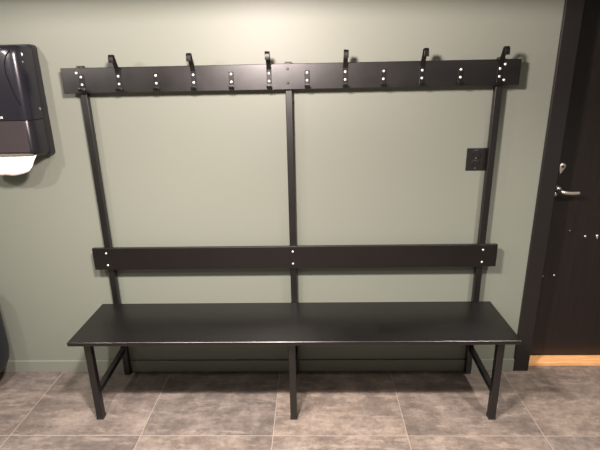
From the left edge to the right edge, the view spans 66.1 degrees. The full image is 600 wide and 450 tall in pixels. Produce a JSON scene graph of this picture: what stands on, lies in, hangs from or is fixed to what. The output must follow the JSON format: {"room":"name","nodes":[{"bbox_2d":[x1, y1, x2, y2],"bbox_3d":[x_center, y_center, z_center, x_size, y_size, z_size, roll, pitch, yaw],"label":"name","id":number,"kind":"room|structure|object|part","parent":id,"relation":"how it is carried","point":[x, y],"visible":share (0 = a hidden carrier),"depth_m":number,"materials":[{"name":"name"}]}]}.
{"room":"changing room","nodes":[
{"label":"changing room","id":0,"kind":"room"},
{"bbox_2d":[0,0,564,359],"bbox_3d":[0.185,-0.169,2.284,5.050,1.975,0.140,-1,18,2],"label":"wall","id":1,"kind":"structure","parent":0,"point":[373,166],"depth_m":2.18,"materials":[{"name":"paint"}]},
{"bbox_2d":[0,311,9,372],"bbox_3d":[-1.771,0.578,2.326,0.527,0.457,0.324,-1,18,2],"label":"waste bin","id":2,"kind":"object","parent":1,"relation":"attached to","point":[4,345],"visible":1,"depth_m":2.35,"materials":[{"name":"black plastic"}]},
{"bbox_2d":[0,44,54,175],"bbox_3d":[-1.330,-0.506,2.056,0.335,0.562,0.153,-1,18,2],"label":"dispenser","id":3,"kind":"object","parent":1,"relation":"attached to","point":[25,126],"visible":1,"depth_m":2.01,"materials":[{"name":"black plastic"}]},
{"bbox_2d":[0,155,35,175],"bbox_3d":[-1.312,-0.284,2.087,0.285,0.119,0.024,-1,18,2],"label":"paper towel","id":4,"kind":"object","parent":3,"relation":"hanging from","point":[12,165],"depth_m":2.08,"materials":[{"name":"white paper"}]},
{"bbox_2d":[2,359,513,371],"bbox_3d":[-0.538,0.770,2.523,3.370,0.069,0.012,-1,18,2],"label":"baseboard","id":5,"kind":"structure","parent":1,"relation":"attached to","point":[243,364],"depth_m":2.51,"materials":[{"name":"paint"}]},
{"bbox_2d":[465,148,486,169],"bbox_3d":[0.820,-0.306,2.145,0.088,0.105,0.010,-1,18,2],"label":"wall socket","id":6,"kind":"object","parent":1,"relation":"attached to","point":[475,159],"visible":1,"depth_m":2.14,"materials":[{"name":"black plastic"}]},
{"bbox_2d":[471,160,479,168],"bbox_3d":[0.818,-0.283,2.150,0.042,0.042,0.004,-1,18,2],"label":"outlet","id":7,"kind":"object","parent":6,"relation":"attached to","point":[475,164],"depth_m":2.15,"materials":[{"name":"black plastic"}]},
{"bbox_2d":[471,150,480,158],"bbox_3d":[0.817,-0.328,2.135,0.042,0.042,0.004,-1,18,2],"label":"outlet","id":8,"kind":"object","parent":6,"relation":"attached to","point":[475,154],"depth_m":2.14,"materials":[{"name":"black plastic"}]},
{"bbox_2d":[513,0,584,370],"bbox_3d":[1.620,-0.161,2.242,0.979,1.930,0.149,-1,18,2],"label":"trim","id":9,"kind":"structure","parent":1,"relation":"attached to","point":[573,9],"depth_m":2.15,"materials":[{"name":"black paint"}]},
{"bbox_2d":[529,355,599,365],"bbox_3d":[1.639,0.742,2.556,0.823,0.020,0.104,-1,18,2],"label":"threshold","id":10,"kind":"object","parent":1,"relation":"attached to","point":[535,360],"depth_m":2.53,"materials":[{"name":"brown wood"}]},
{"bbox_2d":[530,0,599,354],"bbox_3d":[1.622,-0.141,2.275,0.819,1.826,0.106,-1,18,2],"label":"door","id":11,"kind":"structure","parent":1,"relation":"in","point":[567,322],"depth_m":2.35,"materials":[{"name":"brown wood"}]},
{"bbox_3d":[1.306,-0.163,2.244,0.096,0.028,0.046,-1,18,2],"label":"lever","id":12,"kind":"part","parent":11,"relation":"part of","materials":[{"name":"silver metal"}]},
{"bbox_2d":[0,366,599,449],"bbox_3d":[0.167,1.316,0.976,5.050,0.050,3.540,-1,18,2],"label":"floor","id":13,"kind":"structure","parent":0,"point":[539,407],"depth_m":2.22,"materials":[{"name":"tile"}]},
{"bbox_2d":[60,46,521,419],"bbox_3d":[-0.041,0.083,2.074,1.992,1.634,0.398,-1,18,2],"label":"bench","id":14,"kind":"object","parent":13,"relation":"on","point":[473,322],"visible":1,"depth_m":2.13,"materials":[{"name":"black metal"}]},
{"bbox_3d":[-0.952,0.720,2.137,0.031,0.411,0.032,-1,18,2],"label":"leg","id":15,"kind":"part","parent":14,"relation":"part of","materials":[{"name":"black metal"}]},
{"bbox_3d":[-0.956,0.056,2.281,0.031,1.588,0.029,-1,18,2],"label":"post","id":16,"kind":"part","parent":14,"relation":"part of","materials":[{"name":"black metal"}]},
{"bbox_3d":[-0.051,-0.647,2.009,1.992,0.108,0.018,-1,18,2],"label":"hook rail","id":17,"kind":"part","parent":14,"relation":"part of","materials":[{"name":"black wood"}]},
{"bbox_3d":[-0.036,0.046,2.256,0.031,1.588,0.029,-1,18,2],"label":"post","id":18,"kind":"part","parent":14,"relation":"part of","materials":[{"name":"black metal"}]},
{"bbox_3d":[-0.033,0.709,2.112,0.031,0.411,0.032,-1,18,2],"label":"leg","id":19,"kind":"part","parent":14,"relation":"part of","materials":[{"name":"black metal"}]},
{"bbox_3d":[-0.034,0.461,2.180,1.982,0.020,0.368,-1,18,2],"label":"seat","id":20,"kind":"part","parent":14,"relation":"part of","materials":[{"name":"black wood"}]},
{"bbox_3d":[-0.035,0.157,2.267,1.979,0.114,0.018,-1,18,2],"label":"backrest","id":21,"kind":"part","parent":14,"relation":"part of","materials":[{"name":"black wood"}]},
{"bbox_3d":[0.883,0.035,2.231,0.031,1.588,0.029,-1,18,2],"label":"post","id":22,"kind":"part","parent":14,"relation":"part of","materials":[{"name":"black metal"}]},
{"bbox_3d":[0.887,0.699,2.087,0.031,0.411,0.032,-1,18,2],"label":"leg","id":23,"kind":"part","parent":14,"relation":"part of","materials":[{"name":"black metal"}]}
]}

